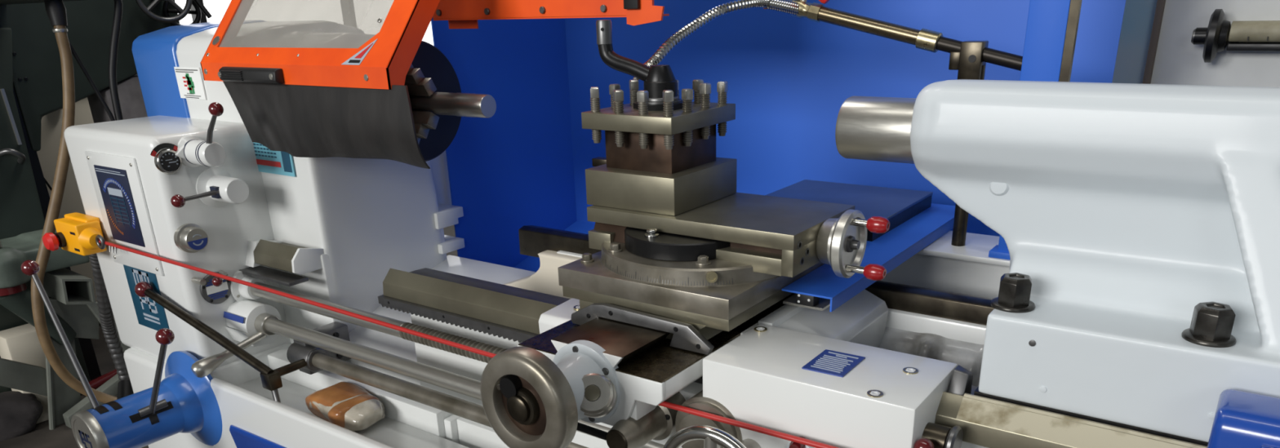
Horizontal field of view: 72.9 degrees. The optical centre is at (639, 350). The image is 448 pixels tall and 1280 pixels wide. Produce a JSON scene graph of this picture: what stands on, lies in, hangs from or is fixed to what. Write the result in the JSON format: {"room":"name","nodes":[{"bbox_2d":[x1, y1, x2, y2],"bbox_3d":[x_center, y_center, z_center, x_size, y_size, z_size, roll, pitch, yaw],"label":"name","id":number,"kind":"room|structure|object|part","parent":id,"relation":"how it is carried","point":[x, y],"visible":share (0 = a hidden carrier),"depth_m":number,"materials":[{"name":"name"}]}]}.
{"room":"metal workshop","nodes":[
{"label":"metal workshop","id":0,"kind":"room"},
{"bbox_2d":[0,225,457,447],"bbox_3d":[-0.096,0.563,2.603,9.800,0.100,9.800,14,27,33],"label":"floor","id":1,"kind":"structure","parent":0,"point":[41,437],"depth_m":3.27,"materials":[{"name":"concrete"}]},
{"bbox_2d":[0,391,43,441],"bbox_3d":[-2.420,0.259,3.245,0.208,0.180,0.285,14,27,33],"label":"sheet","id":2,"kind":"object","parent":1,"relation":"on","point":[20,412],"visible":0.93,"depth_m":3.24,"materials":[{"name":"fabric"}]},
{"bbox_2d":[0,323,48,424],"bbox_3d":[-2.329,0.082,3.355,0.120,0.360,0.180,14,27,33],"label":"box","id":3,"kind":"object","parent":1,"relation":"on","point":[21,344],"visible":0.18,"depth_m":3.26,"materials":[{"name":"beige paint"}]},
{"bbox_2d":[0,267,130,430],"bbox_3d":[-2.166,-0.017,3.278,0.250,0.595,0.640,14,27,33],"label":"stand","id":4,"kind":"object","parent":1,"relation":"on","point":[71,295],"visible":0.52,"depth_m":3.24,"materials":[{"name":"grey paint"}]},
{"bbox_2d":[0,229,89,345],"bbox_3d":[-2.261,-0.222,3.170,0.354,0.424,0.520,14,27,33],"label":"vise","id":5,"kind":"object","parent":4,"relation":"on","point":[15,295],"visible":0.52,"depth_m":3.07,"materials":[{"name":"grey paint"}]},
{"bbox_3d":[-2.193,0.038,3.266,0.099,0.499,0.154,14,27,33],"label":"stand leg","id":6,"kind":"part","parent":4,"relation":"part of","materials":[{"name":"grey paint"}]},
{"bbox_3d":[-2.060,0.130,3.413,0.050,0.208,0.410,14,27,33],"label":"foot rail","id":7,"kind":"part","parent":4,"relation":"part of","materials":[{"name":"metal"}]},
{"bbox_3d":[-2.022,-0.006,3.412,0.040,0.458,0.198,14,27,33],"label":"stand leg","id":8,"kind":"part","parent":4,"relation":"part of","materials":[{"name":"grey paint"}]},
{"bbox_2d":[36,97,114,317],"bbox_3d":[-2.865,-0.693,4.266,0.420,1.140,0.690,14,27,33],"label":"base cabinet","id":9,"kind":"object","parent":1,"relation":"on","point":[51,123],"visible":0.09,"depth_m":4.11,"materials":[{"name":"beige metal"}]},
{"bbox_2d":[82,368,116,395],"bbox_3d":[-2.147,0.097,3.555,0.044,0.093,0.288,16,28,37],"label":"bar","id":10,"kind":"object","parent":1,"relation":"on","point":[95,384],"visible":0.21,"depth_m":3.50,"materials":[{"name":"red metal"}]},
{"bbox_2d":[0,0,212,395],"bbox_3d":[-2.265,-0.859,3.219,1.640,2.200,1.499,14,27,33],"label":"machine","id":11,"kind":"object","parent":1,"relation":"on","point":[31,88],"visible":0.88,"depth_m":3.29,"materials":[{"name":"paint"}]},
{"bbox_3d":[-2.317,-0.717,3.196,0.051,0.066,0.080,14,27,33],"label":"door handle","id":12,"kind":"part","parent":11,"relation":"part of","materials":[{"name":"grey metal"}]},
{"bbox_2d":[31,0,116,403],"bbox_3d":[-1.730,-0.390,2.645,0.194,1.283,0.326,14,27,33],"label":"air hose","id":13,"kind":"object","parent":11,"relation":"hanging from","point":[55,10],"visible":0.84,"depth_m":2.64,"materials":[{"name":"brown plastic"}]},
{"bbox_2d":[68,40,115,120],"bbox_3d":[-1.693,-0.819,2.675,0.102,0.343,0.016,-20,28,-37],"label":"wire","id":14,"kind":"object","parent":13,"relation":"attached to","point":[73,52],"visible":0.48,"depth_m":2.67,"materials":[{"name":"black plastic"}]},
{"bbox_2d":[108,0,123,120],"bbox_3d":[-1.635,-0.900,2.717,0.022,0.418,0.107,14,27,33],"label":"cable","id":15,"kind":"object","parent":11,"relation":"hanging from","point":[117,15],"visible":0.91,"depth_m":2.69,"materials":[{"name":"black plastic"}]},
{"bbox_3d":[-1.827,-1.441,3.591,0.081,0.120,0.020,-3,22,-2],"label":"wheel handle","id":16,"kind":"part","parent":11,"relation":"part of","materials":[{"name":"black"}]},
{"bbox_2d":[87,74,147,123],"bbox_3d":[-2.106,-0.580,3.826,0.180,1.215,0.290,14,27,33],"label":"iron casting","id":17,"kind":"object","parent":1,"relation":"on","point":[130,93],"visible":0.12,"depth_m":3.54,"materials":[{"name":"grey metal"}]},
{"bbox_2d":[20,20,1207,447],"bbox_3d":[0.160,0.131,1.617,3.298,1.427,1.032,11,25,28],"label":"lathe","id":18,"kind":"object","parent":1,"relation":"on","point":[186,181],"visible":0.41,"depth_m":1.94,"materials":[{"name":"white paint"}]},
{"bbox_3d":[-1.215,-0.004,1.844,0.127,0.316,0.014,12,26,31],"label":"shift lever","id":19,"kind":"part","parent":18,"relation":"part of","materials":[{"name":"grey metal"}]},
{"bbox_2d":[42,212,116,256],"bbox_3d":[-1.316,-0.265,2.041,0.233,0.081,0.099,14,27,33],"label":"emergency stop switch","id":20,"kind":"object","parent":18,"relation":"attached to","point":[79,233],"visible":1,"depth_m":2.05,"materials":[{"name":"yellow plastic"}]},
{"bbox_2d":[98,240,839,447],"bbox_3d":[-0.201,0.003,1.382,2.548,0.063,0.043,13,26,32],"label":"pull cord","id":21,"kind":"object","parent":20,"relation":"attached to","point":[668,405],"visible":0.79,"depth_m":1.51,"materials":[{"name":"red plastic"}]},
{"bbox_2d":[88,253,133,399],"bbox_3d":[-1.416,-0.055,2.322,0.070,0.537,0.189,-12,24,-24],"label":"cable conduit","id":22,"kind":"object","parent":18,"relation":"attached to","point":[106,317],"visible":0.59,"depth_m":2.36,"materials":[{"name":"grey metal"}]},
{"bbox_3d":[-1.174,-0.314,1.971,0.230,0.265,0.007,14,27,33],"label":"panel plate","id":23,"kind":"part","parent":18,"relation":"part of","materials":[{"name":"white paint"}]},
{"bbox_3d":[-1.169,-0.127,2.050,0.150,0.163,0.004,14,27,33],"label":"maker plate","id":24,"kind":"part","parent":18,"relation":"part of","materials":[{"name":"blue metal"}]},
{"bbox_3d":[-1.020,0.061,1.829,0.158,0.210,0.017,14,27,33],"label":"shift lever","id":25,"kind":"part","parent":18,"relation":"part of","materials":[{"name":"grey metal"}]},
{"bbox_3d":[-0.940,-0.331,1.848,0.011,0.015,0.078,19,30,41],"label":"selector lever","id":26,"kind":"part","parent":18,"relation":"part of","materials":[{"name":"grey metal"}]},
{"bbox_3d":[-0.887,-0.453,1.792,0.062,0.077,0.012,14,27,33],"label":"selector lever","id":27,"kind":"part","parent":18,"relation":"part of","materials":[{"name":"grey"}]},
{"bbox_3d":[-0.937,-0.169,1.944,0.023,0.015,0.070,-10,23,-18],"label":"feed lever","id":28,"kind":"part","parent":18,"relation":"part of","materials":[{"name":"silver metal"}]},
{"bbox_3d":[-0.915,0.009,1.936,0.168,0.067,0.038,-20,29,-38],"label":"plunger handle","id":29,"kind":"part","parent":18,"relation":"part of","materials":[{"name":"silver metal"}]},
{"bbox_3d":[-0.683,0.334,1.833,0.593,0.260,0.006,14,27,33],"label":"tray panel","id":30,"kind":"part","parent":18,"relation":"part of","materials":[{"name":"blue paint"}]},
{"bbox_2d":[200,0,439,168],"bbox_3d":[-0.584,-0.681,1.800,0.693,0.512,0.384,14,27,33],"label":"guard","id":31,"kind":"object","parent":18,"relation":"attached to","point":[351,103],"visible":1,"depth_m":1.68,"materials":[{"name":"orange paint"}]},
{"bbox_3d":[-0.801,-0.566,1.780,0.205,0.030,0.021,14,27,33],"label":"grip handle","id":32,"kind":"part","parent":31,"relation":"part of","materials":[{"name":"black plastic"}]},
{"bbox_2d":[174,0,433,45],"bbox_3d":[-2.385,-3.007,6.446,0.160,2.250,2.850,14,27,33],"label":"window","id":33,"kind":"structure","parent":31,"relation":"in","point":[362,15],"depth_m":6.57,"materials":[{"name":"white"}]},
{"bbox_3d":[-2.361,-3.001,6.430,0.100,2.250,2.850,14,27,33],"label":"frame","id":34,"kind":"part","parent":33,"relation":"part of","materials":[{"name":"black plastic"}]},
{"bbox_3d":[-0.624,-0.749,1.775,0.628,0.364,0.296,14,27,33],"label":"guard frame","id":35,"kind":"part","parent":31,"relation":"part of","materials":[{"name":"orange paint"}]},
{"bbox_2d":[305,381,385,431],"bbox_3d":[-0.625,0.120,1.852,0.116,0.057,0.200,-22,30,-40],"label":"soap bar","id":36,"kind":"object","parent":18,"relation":"on","point":[348,406],"visible":0.97,"depth_m":1.81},
{"bbox_2d":[209,342,509,447],"bbox_3d":[0.029,0.429,1.486,2.420,0.383,0.250,14,27,33],"label":"tray","id":37,"kind":"object","parent":18,"relation":"on","point":[244,414],"depth_m":1.85,"materials":[{"name":"white paint"}]},
{"bbox_2d":[134,281,588,447],"bbox_3d":[-0.346,0.084,1.632,1.825,0.231,0.153,11,26,30],"label":"rod","id":38,"kind":"object","parent":18,"relation":"on","point":[317,359],"visible":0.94,"depth_m":1.83,"materials":[{"name":"metal"}]},
{"bbox_3d":[-0.953,-0.043,1.908,0.411,0.140,0.022,12,26,30],"label":"control lever","id":39,"kind":"part","parent":38,"relation":"part of","materials":[{"name":"metal"}]},
{"bbox_3d":[-0.755,0.037,1.870,0.019,0.018,0.092,14,27,33],"label":"lever arm","id":40,"kind":"part","parent":38,"relation":"part of","materials":[{"name":"metal"}]},
{"bbox_3d":[-0.168,0.152,1.541,1.410,0.033,0.033,14,27,33],"label":"rod","id":41,"kind":"part","parent":38,"relation":"part of","materials":[{"name":"metal"}]},
{"bbox_2d":[250,282,506,363],"bbox_3d":[-0.245,0.014,1.571,1.588,0.034,0.034,14,27,33],"label":"screw","id":42,"kind":"object","parent":18,"relation":"attached to","point":[256,292],"visible":0.3,"depth_m":1.74,"materials":[{"name":"grey metal"}]},
{"bbox_2d":[343,39,461,161],"bbox_3d":[-0.527,-0.540,1.872,0.270,0.250,0.250,14,27,33],"label":"lathe chuck","id":43,"kind":"object","parent":18,"relation":"attached to","point":[430,72],"visible":0.27,"depth_m":1.84,"materials":[{"name":"metal"}]},
{"bbox_2d":[408,92,496,118],"bbox_3d":[-0.395,-0.508,1.783,0.234,0.046,0.046,14,27,33],"label":"shaft","id":44,"kind":"object","parent":43,"relation":"attached to","point":[460,104],"visible":0.94,"depth_m":1.74,"materials":[{"name":"grey metal"}]},
{"bbox_3d":[-0.555,-0.288,2.297,0.175,0.025,0.078,14,27,33],"label":"rail","id":45,"kind":"part","parent":18,"relation":"part of","materials":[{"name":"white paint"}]},
{"bbox_2d":[264,317,664,447],"bbox_3d":[-0.226,0.091,1.560,1.550,0.033,0.033,14,27,33],"label":"rod","id":46,"kind":"object","parent":18,"relation":"on","point":[443,379],"visible":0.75,"depth_m":1.74,"materials":[{"name":"grey metal"}]},
{"bbox_2d":[432,0,669,29],"bbox_3d":[-0.197,-0.891,1.605,0.600,0.550,0.065,14,27,33],"label":"shield","id":47,"kind":"object","parent":18,"relation":"attached to","point":[460,14],"visible":1,"depth_m":1.67,"materials":[{"name":"orange paint"}]},
{"bbox_2d":[480,288,973,447],"bbox_3d":[0.199,0.102,1.424,0.702,0.422,0.812,14,27,33],"label":"carriage","id":48,"kind":"object","parent":18,"relation":"on","point":[824,376],"visible":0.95,"depth_m":1.20,"materials":[{"name":"white paint"}]},
{"bbox_3d":[-0.151,0.071,1.173,0.092,0.092,0.014,14,27,33],"label":"wheel dish","id":49,"kind":"part","parent":48,"relation":"part of","materials":[{"name":"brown metal"}]},
{"bbox_3d":[-0.111,0.106,1.291,0.160,0.016,0.012,14,27,33],"label":"clutch lever","id":50,"kind":"part","parent":48,"relation":"part of","materials":[{"name":"black metal"}]},
{"bbox_3d":[-0.066,0.059,1.201,0.022,0.020,0.014,2,22,9],"label":"knob","id":51,"kind":"part","parent":48,"relation":"part of","materials":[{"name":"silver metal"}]},
{"bbox_3d":[-0.065,0.063,1.220,0.067,0.066,0.063,14,27,33],"label":"feed knob","id":52,"kind":"part","parent":48,"relation":"part of","materials":[{"name":"grey metal"}]},
{"bbox_2d":[557,241,824,340],"bbox_3d":[0.145,-0.161,1.502,0.340,0.120,0.490,14,27,33],"label":"slide","id":53,"kind":"object","parent":48,"relation":"on","point":[713,296],"visible":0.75,"depth_m":1.30,"materials":[{"name":"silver metal"}]},
{"bbox_2d":[586,192,889,280],"bbox_3d":[0.156,-0.190,1.386,0.481,0.102,0.268,14,27,33],"label":"slide","id":54,"kind":"object","parent":53,"relation":"on","point":[777,236],"visible":0.98,"depth_m":1.32,"materials":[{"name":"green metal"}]},
{"bbox_2d":[581,19,737,216],"bbox_3d":[0.016,-0.398,1.441,0.224,0.288,0.197,14,27,33],"label":"post","id":55,"kind":"object","parent":54,"relation":"on","point":[660,157],"visible":1,"depth_m":1.40,"materials":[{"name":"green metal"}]},
{"bbox_3d":[-0.059,-0.528,1.436,0.026,0.038,0.026,14,27,33],"label":"lever","id":56,"kind":"part","parent":55,"relation":"part of","materials":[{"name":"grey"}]},
{"bbox_3d":[-0.023,-0.481,1.429,0.110,0.076,0.026,14,27,33],"label":"clamp lever","id":57,"kind":"part","parent":55,"relation":"part of","materials":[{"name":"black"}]},
{"bbox_3d":[0.033,-0.388,1.430,0.176,0.026,0.194,14,27,33],"label":"turret plate","id":58,"kind":"part","parent":55,"relation":"part of","materials":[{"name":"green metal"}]},
{"bbox_3d":[0.075,-0.186,1.405,0.200,0.027,0.200,14,27,33],"label":"pivot plate","id":59,"kind":"part","parent":54,"relation":"part of","materials":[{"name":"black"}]},
{"bbox_3d":[0.326,-0.122,1.303,0.028,0.011,0.011,14,27,33],"label":"crank stem","id":60,"kind":"part","parent":54,"relation":"part of","materials":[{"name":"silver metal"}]},
{"bbox_3d":[0.323,-0.189,1.275,0.028,0.011,0.011,14,27,33],"label":"crank stem","id":61,"kind":"part","parent":54,"relation":"part of","materials":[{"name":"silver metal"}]},
{"bbox_2d":[764,179,955,311],"bbox_3d":[0.344,-0.229,1.667,0.366,0.058,0.688,14,27,33],"label":"slide cover","id":62,"kind":"object","parent":53,"relation":"attached to","point":[916,222],"visible":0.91,"depth_m":1.67,"materials":[{"name":"blue metal"}]},
{"bbox_2d":[795,293,819,306],"bbox_3d":[0.262,-0.083,1.355,0.030,0.020,0.023,14,27,33],"label":"switch","id":63,"kind":"object","parent":62,"relation":"attached to","point":[802,300],"depth_m":1.35,"materials":[{"name":"black plastic"}]},
{"bbox_3d":[0.404,-0.309,1.790,0.296,0.006,0.327,14,27,33],"label":"plate","id":64,"kind":"part","parent":62,"relation":"part of","materials":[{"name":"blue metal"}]},
{"bbox_3d":[0.517,-0.267,1.718,0.013,0.025,0.325,14,27,33],"label":"plate","id":65,"kind":"part","parent":62,"relation":"part of","materials":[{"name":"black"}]},
{"bbox_2d":[755,327,764,330],"bbox_3d":[0.182,-0.033,1.309,0.012,0.001,0.014,14,27,33],"label":"socket","id":66,"kind":"object","parent":48,"relation":"attached to","point":[757,328],"depth_m":1.31,"materials":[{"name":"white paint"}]},
{"bbox_3d":[0.212,0.126,1.152,0.022,0.022,0.028,14,27,33],"label":"worm knob","id":67,"kind":"part","parent":48,"relation":"part of","materials":[{"name":"red"}]},
{"bbox_3d":[0.265,0.017,1.182,0.058,0.002,0.078,14,27,33],"label":"data plate","id":68,"kind":"part","parent":48,"relation":"part of","materials":[{"name":"blue metal"}]},
{"bbox_2d":[870,391,880,395],"bbox_3d":[0.295,0.054,1.087,0.012,0.001,0.014,14,27,33],"label":"screw","id":69,"kind":"object","parent":48,"relation":"attached to","point":[872,393],"depth_m":1.09,"materials":[{"name":"white paint"}]},
{"bbox_2d":[905,368,915,372],"bbox_3d":[0.359,0.026,1.150,0.012,0.001,0.014,14,27,33],"label":"screw","id":70,"kind":"object","parent":48,"relation":"attached to","point":[907,370],"depth_m":1.15,"materials":[{"name":"white paint"}]},
{"bbox_2d":[632,0,1022,246],"bbox_3d":[0.346,-0.439,1.646,0.703,0.466,0.288,-1,22,2],"label":"pipe","id":71,"kind":"object","parent":18,"relation":"attached to","point":[970,58],"visible":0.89,"depth_m":1.57,"materials":[{"name":"metal"}]},
{"bbox_3d":[0.337,-0.678,1.655,0.055,0.029,0.019,14,27,33],"label":"valve handle","id":72,"kind":"part","parent":71,"relation":"part of","materials":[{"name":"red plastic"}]},
{"bbox_3d":[0.602,-0.351,1.591,0.025,0.330,0.025,14,27,33],"label":"mounting post","id":73,"kind":"part","parent":71,"relation":"part of","materials":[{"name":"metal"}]},
{"bbox_2d":[835,79,1279,446],"bbox_3d":[0.725,-0.142,1.091,0.982,0.380,0.436,14,27,33],"label":"tailstock","id":74,"kind":"object","parent":18,"relation":"on","point":[1139,224],"visible":0.94,"depth_m":1.04,"materials":[{"name":"white paint"}]},
{"bbox_2d":[1206,389,1279,447],"bbox_3d":[0.672,0.132,0.889,0.158,0.144,0.100,14,27,33],"label":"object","id":75,"kind":"object","parent":18,"relation":"attached to","point":[1242,419],"visible":1,"depth_m":0.88,"materials":[{"name":"blue paint"}]},
{"bbox_2d":[431,0,1126,271],"bbox_3d":[0.321,-0.473,1.930,1.712,2.300,0.554,14,27,33],"label":"guard","id":76,"kind":"object","parent":1,"relation":"on","point":[789,78],"visible":0.36,"depth_m":2.25,"materials":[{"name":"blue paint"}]},
{"bbox_3d":[-0.367,-0.936,2.300,0.004,1.680,0.504,14,27,33],"label":"panel","id":77,"kind":"part","parent":76,"relation":"part of","materials":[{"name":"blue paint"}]},
{"bbox_3d":[0.654,-0.773,1.306,0.061,1.294,0.016,14,27,33],"label":"guard post","id":78,"kind":"part","parent":76,"relation":"part of","materials":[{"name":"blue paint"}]},
{"bbox_2d":[1112,0,1279,87],"bbox_3d":[2.122,-0.634,1.783,1.975,2.600,0.856,14,27,33],"label":"machine","id":79,"kind":"object","parent":1,"relation":"on","point":[1204,42],"visible":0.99,"depth_m":1.98,"materials":[{"name":"paint"}]},
{"bbox_3d":[1.389,-0.840,2.347,0.085,2.600,0.740,14,27,33],"label":"corner panel","id":80,"kind":"part","parent":79,"relation":"part of","materials":[{"name":"grey paint"}]},
{"bbox_3d":[1.274,-0.699,1.922,0.089,0.112,0.089,-5,22,-7],"label":"machine knob","id":81,"kind":"part","parent":79,"relation":"part of","materials":[{"name":"black metal"}]},
{"bbox_3d":[1.570,-0.617,1.758,0.635,0.015,0.070,14,27,33],"label":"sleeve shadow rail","id":82,"kind":"part","parent":79,"relation":"part of","materials":[{"name":"black"}]}
]}

